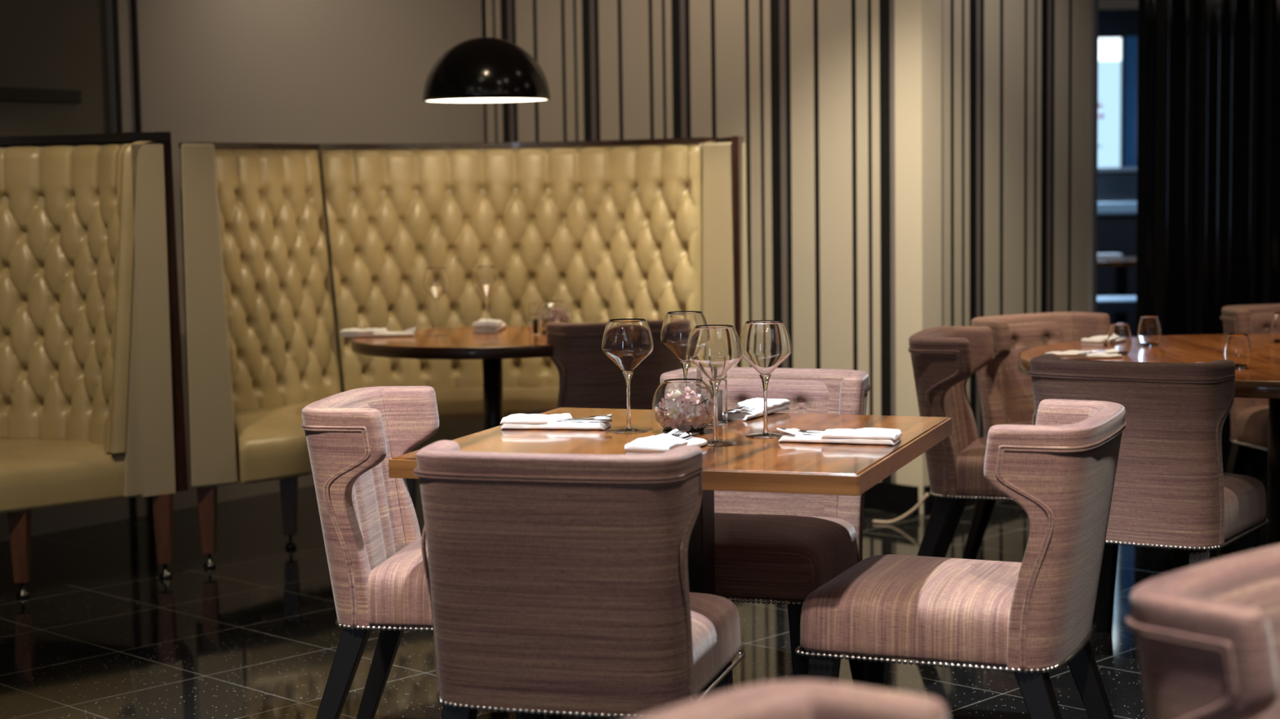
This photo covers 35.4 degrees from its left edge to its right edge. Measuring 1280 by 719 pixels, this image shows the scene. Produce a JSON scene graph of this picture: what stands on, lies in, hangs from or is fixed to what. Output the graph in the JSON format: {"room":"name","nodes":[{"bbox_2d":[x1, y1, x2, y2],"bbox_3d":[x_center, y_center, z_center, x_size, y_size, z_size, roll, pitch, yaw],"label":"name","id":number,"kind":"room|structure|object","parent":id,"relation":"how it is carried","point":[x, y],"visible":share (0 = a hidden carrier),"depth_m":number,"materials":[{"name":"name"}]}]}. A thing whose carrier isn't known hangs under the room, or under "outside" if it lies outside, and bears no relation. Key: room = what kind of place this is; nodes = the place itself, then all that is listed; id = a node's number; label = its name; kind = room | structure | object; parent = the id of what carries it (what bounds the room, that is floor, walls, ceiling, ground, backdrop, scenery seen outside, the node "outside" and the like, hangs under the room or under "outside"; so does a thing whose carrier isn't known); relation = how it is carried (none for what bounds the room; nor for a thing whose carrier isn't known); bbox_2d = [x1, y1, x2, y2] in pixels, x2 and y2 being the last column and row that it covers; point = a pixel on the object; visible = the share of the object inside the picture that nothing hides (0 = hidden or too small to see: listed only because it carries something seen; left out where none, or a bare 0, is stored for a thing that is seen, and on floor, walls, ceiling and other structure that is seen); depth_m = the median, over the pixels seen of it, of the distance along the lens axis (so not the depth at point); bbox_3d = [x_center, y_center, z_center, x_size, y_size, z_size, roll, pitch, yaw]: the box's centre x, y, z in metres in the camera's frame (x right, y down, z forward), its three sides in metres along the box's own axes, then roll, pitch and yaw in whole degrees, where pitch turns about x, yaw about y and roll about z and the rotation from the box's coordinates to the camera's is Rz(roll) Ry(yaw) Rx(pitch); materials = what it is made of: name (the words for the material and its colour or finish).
{"room":"restaurant dining room","nodes":[
{"label":"restaurant dining room","id":0,"kind":"room"},
{"bbox_2d":[0,0,483,542],"bbox_3d":[-2.628,-0.694,7.119,0.122,2.800,6.200,3,6,36],"label":"wall","id":1,"kind":"structure","parent":0,"point":[235,71],"depth_m":8.47,"materials":[{"name":"beige paint"}]},
{"bbox_2d":[0,0,111,136],"bbox_3d":[-3.603,-0.687,5.737,0.042,1.840,5.300,3,6,36],"label":"window","id":2,"kind":"structure","parent":1,"relation":"in","point":[54,64],"depth_m":7.59,"materials":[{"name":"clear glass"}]},
{"bbox_2d":[111,0,137,518],"bbox_3d":[-2.025,-0.766,7.825,0.012,2.800,0.020,3,6,36],"label":"trim","id":3,"kind":"structure","parent":1,"relation":"attached to","point":[114,2],"depth_m":7.79,"materials":[{"name":"black wood"}]},
{"bbox_2d":[130,0,153,515],"bbox_3d":[-1.969,-0.773,7.894,0.020,2.800,0.016,3,6,36],"label":"trim","id":4,"kind":"structure","parent":1,"relation":"attached to","point":[133,2],"depth_m":7.86,"materials":[{"name":"black wood"}]},
{"bbox_2d":[0,475,1267,718],"bbox_3d":[1.010,0.692,7.291,16.000,0.100,18.400,-1,5,0],"label":"floor","id":5,"kind":"structure","parent":0,"point":[98,633],"depth_m":5.85,"materials":[{"name":"black tile"}]},
{"bbox_2d":[0,131,187,599],"bbox_3d":[-2.411,0.017,6.502,1.817,1.486,0.888,-5,7,-40],"label":"booth","id":6,"kind":"object","parent":5,"relation":"on","point":[92,408],"visible":1,"depth_m":6.67,"materials":[{"name":"beige leather"}]},
{"bbox_2d":[301,386,599,718],"bbox_3d":[-0.420,0.495,4.515,0.610,0.827,0.516,0,5,8],"label":"dining chair","id":7,"kind":"object","parent":5,"relation":"on","point":[371,533],"visible":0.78,"depth_m":4.33,"materials":[{"name":"fabric"}]},
{"bbox_2d":[351,325,553,430],"bbox_3d":[-0.532,0.287,7.303,1.010,0.750,1.010,-1,5,0],"label":"round table","id":8,"kind":"object","parent":5,"relation":"on","point":[511,341],"visible":0.46,"depth_m":7.04,"materials":[{"name":"brown wood"}]},
{"bbox_2d":[339,326,416,337],"bbox_3d":[-0.955,-0.101,7.319,0.272,0.032,0.090,-1,5,-3],"label":"folded napkin","id":9,"kind":"object","parent":8,"relation":"on","point":[352,332],"visible":1,"depth_m":7.28,"materials":[{"name":"white fabric"}]},
{"bbox_2d":[422,267,449,336],"bbox_3d":[-0.741,-0.211,7.309,0.097,0.247,0.097,1,5,20],"label":"wine glass","id":10,"kind":"object","parent":8,"relation":"on","point":[436,282],"visible":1,"depth_m":7.27,"materials":[{"name":"clear glass"}]},
{"bbox_2d":[422,267,449,299],"bbox_3d":[-0.742,-0.276,7.303,0.097,0.116,0.097,1,5,19],"label":"bowl","id":11,"kind":"object","parent":10,"relation":"on","point":[436,282],"depth_m":7.27,"materials":[{"name":"clear glass"}]},
{"bbox_2d":[473,266,499,334],"bbox_3d":[-0.563,-0.219,7.369,0.097,0.247,0.097,-3,5,-20],"label":"wine glass","id":12,"kind":"object","parent":8,"relation":"on","point":[486,278],"visible":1,"depth_m":7.33,"materials":[{"name":"clear glass"}]},
{"bbox_2d":[473,266,499,297],"bbox_3d":[-0.564,-0.284,7.363,0.097,0.116,0.097,-3,5,-20],"label":"bowl","id":13,"kind":"object","parent":12,"relation":"on","point":[486,278],"depth_m":7.33,"materials":[{"name":"clear glass"}]},
{"bbox_2d":[472,318,506,332],"bbox_3d":[-0.562,-0.132,7.539,0.100,0.044,0.227,0,5,5],"label":"folded napkin","id":14,"kind":"object","parent":8,"relation":"on","point":[494,326],"visible":0.98,"depth_m":7.43,"materials":[{"name":"white fabric"}]},
{"bbox_2d":[528,302,542,335],"bbox_3d":[-0.380,-0.147,7.275,0.040,0.115,0.040,-2,5,-11],"label":"mill","id":15,"kind":"object","parent":8,"relation":"on","point":[535,308],"visible":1,"depth_m":7.26,"materials":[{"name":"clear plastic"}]},
{"bbox_2d":[539,300,572,333],"bbox_3d":[-0.317,-0.156,7.375,0.136,0.115,0.136,-1,5,0],"label":"glass bowl","id":16,"kind":"object","parent":8,"relation":"on","point":[551,311],"visible":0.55,"depth_m":7.32,"materials":[{"name":"clear glass"}]},
{"bbox_2d":[178,135,750,568],"bbox_3d":[-0.698,-0.092,7.579,2.099,1.462,1.066,-3,5,-18],"label":"booth","id":17,"kind":"object","parent":5,"relation":"on","point":[288,247],"visible":0.83,"depth_m":7.69,"materials":[{"name":"beige leather"}]},
{"bbox_2d":[413,440,745,718],"bbox_3d":[-0.101,0.553,3.809,0.516,0.827,0.610,1,5,15],"label":"dining chair","id":18,"kind":"object","parent":5,"relation":"on","point":[557,584],"visible":0.96,"depth_m":3.55,"materials":[{"name":"fabric"}]},
{"bbox_2d":[519,319,691,413],"bbox_3d":[-0.136,0.261,7.100,0.516,0.827,0.610,-3,6,-27],"label":"dining chair","id":19,"kind":"object","parent":5,"relation":"on","point":[588,378],"visible":0.29,"depth_m":6.80,"materials":[{"name":"fabric"}]},
{"bbox_2d":[388,407,951,699],"bbox_3d":[0.109,0.539,4.365,0.973,0.750,0.934,1,5,19],"label":"dining table","id":20,"kind":"object","parent":5,"relation":"on","point":[768,465],"visible":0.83,"depth_m":4.20,"materials":[{"name":"brown wood"}]},
{"bbox_2d":[500,413,612,430],"bbox_3d":[-0.186,0.139,4.508,0.242,0.030,0.091,0,5,11],"label":"folded napkin","id":21,"kind":"object","parent":20,"relation":"on","point":[514,421],"visible":0.96,"depth_m":4.48,"materials":[{"name":"white fabric"}]},
{"bbox_2d":[555,418,612,422],"bbox_3d":[-0.163,0.136,4.490,0.205,0.006,0.018,0,5,11],"label":"table knife","id":22,"kind":"object","parent":21,"relation":"on","point":[570,420],"visible":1,"depth_m":4.48,"materials":[{"name":"silver metal"}]},
{"bbox_2d":[566,415,613,419],"bbox_3d":[-0.160,0.131,4.516,0.199,0.010,0.024,0,5,11],"label":"fork","id":23,"kind":"object","parent":21,"relation":"on","point":[595,415],"visible":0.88,"depth_m":4.50,"materials":[{"name":"silver metal"}]},
{"bbox_2d":[601,318,653,433],"bbox_3d":[-0.026,0.035,4.423,0.114,0.247,0.114,-1,5,0],"label":"wine glass","id":24,"kind":"object","parent":20,"relation":"on","point":[627,342],"visible":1,"depth_m":4.38,"materials":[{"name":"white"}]},
{"bbox_2d":[601,318,653,372],"bbox_3d":[-0.027,-0.030,4.417,0.114,0.116,0.114,-1,5,0],"label":"bowl","id":25,"kind":"object","parent":24,"relation":"on","point":[627,342],"depth_m":4.37,"materials":[{"name":"clear glass"}]},
{"bbox_2d":[623,428,708,454],"bbox_3d":[0.058,0.170,4.088,0.099,0.036,0.222,1,6,24],"label":"folded napkin","id":26,"kind":"object","parent":20,"relation":"on","point":[660,443],"visible":0.8,"depth_m":4.00,"materials":[{"name":"white fabric"}]},
{"bbox_2d":[671,430,688,436],"bbox_3d":[0.055,0.161,4.114,0.024,0.010,0.199,1,6,24],"label":"fork","id":27,"kind":"object","parent":26,"relation":"on","point":[678,431],"visible":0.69,"depth_m":4.17,"materials":[{"name":"silver metal"}]},
{"bbox_2d":[680,432,699,439],"bbox_3d":[0.080,0.165,4.106,0.018,0.006,0.205,1,6,24],"label":"table knife","id":28,"kind":"object","parent":26,"relation":"on","point":[692,435],"visible":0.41,"depth_m":4.15,"materials":[{"name":"silver metal"}]},
{"bbox_2d":[652,378,713,434],"bbox_3d":[0.096,0.103,4.396,0.138,0.114,0.138,-1,5,0],"label":"glass bowl","id":29,"kind":"object","parent":20,"relation":"on","point":[680,404],"visible":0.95,"depth_m":4.35,"materials":[{"name":"clear glass"}]},
{"bbox_2d":[660,311,707,378],"bbox_3d":[0.105,0.013,4.650,0.114,0.247,0.114,-5,7,-40],"label":"wine glass","id":30,"kind":"object","parent":20,"relation":"on","point":[677,326],"visible":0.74,"depth_m":4.60,"materials":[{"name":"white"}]},
{"bbox_2d":[696,368,718,426],"bbox_3d":[0.151,0.082,4.500,0.038,0.135,0.038,-2,5,-17],"label":"mill","id":31,"kind":"object","parent":20,"relation":"on","point":[700,375],"visible":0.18,"depth_m":4.49,"materials":[{"name":"clear glass"}]},
{"bbox_2d":[687,324,742,446],"bbox_3d":[0.157,0.053,4.192,0.114,0.247,0.114,0,5,10],"label":"wine glass","id":32,"kind":"object","parent":20,"relation":"on","point":[714,350],"visible":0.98,"depth_m":4.15,"materials":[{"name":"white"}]},
{"bbox_2d":[687,324,742,381],"bbox_3d":[0.156,-0.012,4.187,0.114,0.116,0.114,0,5,10],"label":"bowl","id":33,"kind":"object","parent":32,"relation":"on","point":[714,350],"depth_m":4.14,"materials":[{"name":"clear glass"}]},
{"bbox_2d":[717,373,727,423],"bbox_3d":[0.177,0.069,4.559,0.038,0.150,0.038,-1,5,-6],"label":"mill","id":34,"kind":"object","parent":20,"relation":"on","point":[722,388],"visible":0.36,"depth_m":4.54,"materials":[{"name":"clear glass"}]},
{"bbox_2d":[727,397,790,421],"bbox_3d":[0.263,0.114,4.702,0.091,0.032,0.242,2,6,28],"label":"folded napkin","id":35,"kind":"object","parent":20,"relation":"on","point":[773,405],"visible":0.8,"depth_m":4.68,"materials":[{"name":"white fabric"}]},
{"bbox_2d":[727,406,748,413],"bbox_3d":[0.240,0.112,4.685,0.018,0.006,0.205,2,6,28],"label":"table knife","id":36,"kind":"object","parent":35,"relation":"on","point":[730,410],"visible":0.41,"depth_m":4.63,"materials":[{"name":"silver metal"}]},
{"bbox_2d":[731,407,754,409],"bbox_3d":[0.264,0.110,4.674,0.024,0.010,0.199,2,6,28],"label":"fork","id":37,"kind":"object","parent":35,"relation":"on","point":[737,408],"visible":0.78,"depth_m":4.61,"materials":[{"name":"silver metal"}]},
{"bbox_2d":[739,320,791,438],"bbox_3d":[0.269,0.042,4.302,0.114,0.247,0.114,-4,6,-30],"label":"wine glass","id":38,"kind":"object","parent":20,"relation":"on","point":[765,344],"visible":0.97,"depth_m":4.26,"materials":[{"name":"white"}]},
{"bbox_2d":[739,320,791,375],"bbox_3d":[0.268,-0.024,4.296,0.114,0.116,0.114,-4,6,-30],"label":"bowl","id":39,"kind":"object","parent":38,"relation":"on","point":[765,344],"depth_m":4.25,"materials":[{"name":"clear glass"}]},
{"bbox_2d":[776,427,902,445],"bbox_3d":[0.416,0.158,4.197,0.252,0.030,0.087,1,5,18],"label":"folded napkin","id":40,"kind":"object","parent":20,"relation":"on","point":[870,436],"visible":0.98,"depth_m":4.16,"materials":[{"name":"white fabric"}]},
{"bbox_2d":[780,428,822,435],"bbox_3d":[0.389,0.152,4.190,0.199,0.010,0.024,1,5,18],"label":"fork","id":41,"kind":"object","parent":40,"relation":"on","point":[786,429],"visible":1,"depth_m":4.20,"materials":[{"name":"silver metal"}]},
{"bbox_2d":[785,430,824,433],"bbox_3d":[0.395,0.153,4.215,0.205,0.006,0.018,1,5,18],"label":"table knife","id":42,"kind":"object","parent":40,"relation":"on","point":[811,431],"visible":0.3,"depth_m":4.22,"materials":[{"name":"silver metal"}]},
{"bbox_2d":[622,367,871,718],"bbox_3d":[0.263,0.457,4.831,0.516,0.827,0.610,1,5,19],"label":"dining chair","id":43,"kind":"object","parent":5,"relation":"on","point":[783,547],"visible":0.35,"depth_m":4.77,"materials":[{"name":"fabric"}]},
{"bbox_2d":[632,680,947,718],"bbox_3d":[0.202,0.743,1.615,0.610,0.827,0.516,3,7,40],"label":"dining chair","id":44,"kind":"object","parent":5,"relation":"on","point":[790,699],"visible":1,"depth_m":1.84,"materials":[{"name":"fabric"}]},
{"bbox_2d":[872,493,928,524],"bbox_3d":[0.980,0.559,7.531,0.217,0.126,0.012,1,5,21],"label":"power cable","id":45,"kind":"object","parent":5,"relation":"on","point":[926,495],"visible":1,"depth_m":7.52,"materials":[{"name":"beige plastic"}]},
{"bbox_2d":[795,399,1125,718],"bbox_3d":[0.678,0.513,4.123,0.610,0.827,0.516,1,6,23],"label":"dining chair","id":46,"kind":"object","parent":5,"relation":"on","point":[1033,617],"visible":1,"depth_m":3.91,"materials":[{"name":"fabric"}]},
{"bbox_2d":[907,325,1096,621],"bbox_3d":[1.135,0.328,6.130,0.610,0.827,0.516,1,5,18],"label":"dining chair","id":47,"kind":"object","parent":5,"relation":"on","point":[944,359],"visible":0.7,"depth_m":5.97,"materials":[{"name":"fabric"}]},
{"bbox_2d":[962,311,1188,569],"bbox_3d":[1.453,0.274,6.683,0.516,0.827,0.610,-4,6,-32],"label":"dining chair","id":48,"kind":"object","parent":5,"relation":"on","point":[1006,394],"visible":0.4,"depth_m":6.79,"materials":[{"name":"fabric"}]},
{"bbox_2d":[1097,257,1136,323],"bbox_3d":[3.146,-0.284,13.131,0.700,0.748,0.600,-1,5,0],"label":"side table","id":49,"kind":"object","parent":5,"relation":"on","point":[1120,266],"visible":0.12,"depth_m":13.08,"materials":[{"name":"brown wood"}]},
{"bbox_2d":[1097,253,1122,260],"bbox_3d":[3.010,-0.666,12.996,0.200,0.040,0.140,-1,5,0],"label":"folded napkin","id":50,"kind":"object","parent":49,"relation":"on","point":[1103,256],"visible":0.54,"depth_m":12.93,"materials":[{"name":"white fabric"}]},
{"bbox_2d":[1097,295,1136,313],"bbox_3d":[2.899,-0.102,12.243,0.600,0.550,0.400,-1,5,0],"label":"footstool","id":51,"kind":"object","parent":5,"relation":"on","point":[1125,304],"visible":0.05,"depth_m":12.03,"materials":[{"name":"blue"}]},
{"bbox_2d":[1097,201,1137,337],"bbox_3d":[3.442,-0.557,14.035,1.300,1.082,0.650,-1,5,0],"label":"banquette","id":52,"kind":"object","parent":5,"relation":"on","point":[1115,233],"visible":0.06,"depth_m":14.15,"materials":[{"name":"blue fabric"}]},
{"bbox_2d":[1097,201,1137,214],"bbox_3d":[3.434,-1.073,14.205,1.300,0.085,0.220,-1,5,0],"label":"cushion","id":53,"kind":"object","parent":52,"relation":"on","point":[1118,207],"depth_m":14.10,"materials":[{"name":"blue fabric"}]},
{"bbox_2d":[1027,353,1269,632],"bbox_3d":[1.357,0.394,5.352,0.516,0.827,0.610,2,6,32],"label":"dining chair","id":54,"kind":"object","parent":5,"relation":"on","point":[1171,489],"visible":0.66,"depth_m":5.08,"materials":[{"name":"fabric"}]},
{"bbox_2d":[1017,333,1279,546],"bbox_3d":[1.976,0.359,6.078,1.630,0.750,1.630,-1,5,0],"label":"round table","id":55,"kind":"object","parent":5,"relation":"on","point":[1260,379],"visible":0.35,"depth_m":6.06,"materials":[{"name":"brown wood"}]},
{"bbox_2d":[1056,351,1104,355],"bbox_3d":[1.284,-0.018,5.953,0.199,0.010,0.024,-2,5,-14],"label":"fork","id":56,"kind":"object","parent":55,"relation":"on","point":[1090,352],"visible":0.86,"depth_m":5.96,"materials":[{"name":"silver metal"}]},
{"bbox_2d":[1044,348,1123,359],"bbox_3d":[1.337,-0.016,6.024,0.227,0.025,0.079,-2,5,-14],"label":"folded napkin","id":57,"kind":"object","parent":55,"relation":"on","point":[1108,353],"visible":0.86,"depth_m":6.00,"materials":[{"name":"white fabric"}]},
{"bbox_2d":[1080,335,1107,346],"bbox_3d":[1.520,-0.067,6.543,0.079,0.028,0.207,3,6,38],"label":"folded napkin","id":58,"kind":"object","parent":55,"relation":"on","point":[1100,340],"visible":0.62,"depth_m":6.47,"materials":[{"name":"white fabric"}]},
{"bbox_2d":[1107,323,1132,355],"bbox_3d":[1.462,-0.062,6.112,0.073,0.097,0.073,-1,5,0],"label":"tumbler","id":59,"kind":"object","parent":55,"relation":"on","point":[1119,336],"visible":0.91,"depth_m":6.08,"materials":[{"name":"clear glass"}]},
{"bbox_2d":[1137,315,1161,346],"bbox_3d":[1.630,-0.091,6.414,0.073,0.097,0.073,-1,5,0],"label":"tumbler","id":60,"kind":"object","parent":55,"relation":"on","point":[1149,333],"visible":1,"depth_m":6.39,"materials":[{"name":"clear glass"}]},
{"bbox_2d":[1223,333,1251,368],"bbox_3d":[1.681,-0.023,5.640,0.073,0.097,0.073,-1,5,0],"label":"tumbler","id":61,"kind":"object","parent":55,"relation":"on","point":[1237,347],"visible":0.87,"depth_m":5.61,"materials":[{"name":"clear glass"}]},
{"bbox_2d":[1270,311,1279,342],"bbox_3d":[2.074,-0.103,6.473,0.073,0.097,0.073,-1,5,0],"label":"tumbler","id":62,"kind":"object","parent":55,"relation":"on","point":[1275,324],"visible":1,"depth_m":6.46,"materials":[{"name":"clear glass"}]},
{"bbox_2d":[1126,544,1279,718],"bbox_3d":[0.913,0.672,2.304,0.516,0.827,0.610,-6,7,-44],"label":"dining chair","id":63,"kind":"object","parent":5,"relation":"on","point":[1207,634],"visible":1,"depth_m":2.24,"materials":[{"name":"fabric"}]},
{"bbox_2d":[1220,303,1279,475],"bbox_3d":[2.361,0.234,6.983,0.516,0.827,0.610,-2,5,-12],"label":"dining chair","id":64,"kind":"object","parent":5,"relation":"on","point":[1249,417],"visible":0.57,"depth_m":7.07,"materials":[{"name":"fabric"}]},
{"bbox_2d":[480,0,942,514],"bbox_3d":[0.208,-0.872,8.641,0.120,2.800,2.662,-6,7,-43],"label":"wall","id":65,"kind":"structure","parent":0,"point":[808,86],"depth_m":8.14,"materials":[{"name":"paint"}]},
{"bbox_2d":[863,481,918,516],"bbox_3d":[0.167,0.472,8.698,0.022,0.115,2.671,-5,7,-42],"label":"baseboard","id":66,"kind":"structure","parent":65,"relation":"attached to","point":[887,497],"depth_m":7.79,"materials":[{"name":"black"}]},
{"bbox_2d":[894,0,1090,514],"bbox_3d":[1.477,-0.852,8.204,0.120,2.800,1.404,3,7,40],"label":"wall","id":67,"kind":"structure","parent":0,"point":[1015,74],"depth_m":8.06,"materials":[{"name":"paint"}]},
{"bbox_2d":[924,484,998,516],"bbox_3d":[1.550,0.490,8.264,0.018,0.115,1.428,3,7,39],"label":"baseboard","id":68,"kind":"structure","parent":67,"relation":"attached to","point":[929,502],"depth_m":7.72,"materials":[{"name":"black"}]},
{"bbox_2d":[1088,0,1098,312],"bbox_3d":[1.959,-0.902,8.684,0.030,2.800,0.044,3,7,40],"label":"trim","id":69,"kind":"structure","parent":67,"relation":"attached to","point":[1094,3],"depth_m":8.67,"materials":[{"name":"grey"}]},
{"bbox_2d":[1097,8,1137,215],"bbox_3d":[3.580,-1.351,15.044,3.400,2.520,0.120,-1,5,0],"label":"wall","id":70,"kind":"structure","parent":0,"point":[1113,188],"depth_m":14.98,"materials":[{"name":"grey"}]},
{"bbox_2d":[1097,35,1137,173],"bbox_3d":[3.447,-1.884,14.778,0.750,1.028,0.365,-1,5,0],"label":"window","id":71,"kind":"structure","parent":70,"relation":"in","point":[1117,57],"depth_m":14.94,"materials":[{"name":"blue"}]},
{"bbox_2d":[1097,99,1103,146],"bbox_3d":[3.310,-1.657,14.715,0.173,0.496,0.177,-1,5,0],"label":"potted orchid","id":72,"kind":"object","parent":71,"relation":"on","point":[1100,116],"visible":0.25,"depth_m":14.67,"materials":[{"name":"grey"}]},
{"bbox_2d":[1136,0,1279,478],"bbox_3d":[3.546,-0.862,7.972,3.135,2.800,0.154,2,6,30],"label":"curtain","id":73,"kind":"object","parent":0,"point":[1208,237],"depth_m":8.56,"materials":[{"name":"black fabric"}]},
{"bbox_3d":[0.967,-2.196,7.034,16.000,0.100,18.400,-1,5,0],"label":"ceiling","id":74,"kind":"structure","parent":0,"visible":0},
{"bbox_2d":[422,0,550,102],"bbox_3d":[-0.559,-1.528,7.142,0.456,1.204,0.456,-1,5,0],"label":"pendant lamp","id":75,"kind":"object","parent":74,"relation":"hanging from","point":[485,69],"visible":1,"depth_m":7.03,"materials":[{"name":"black metal"}]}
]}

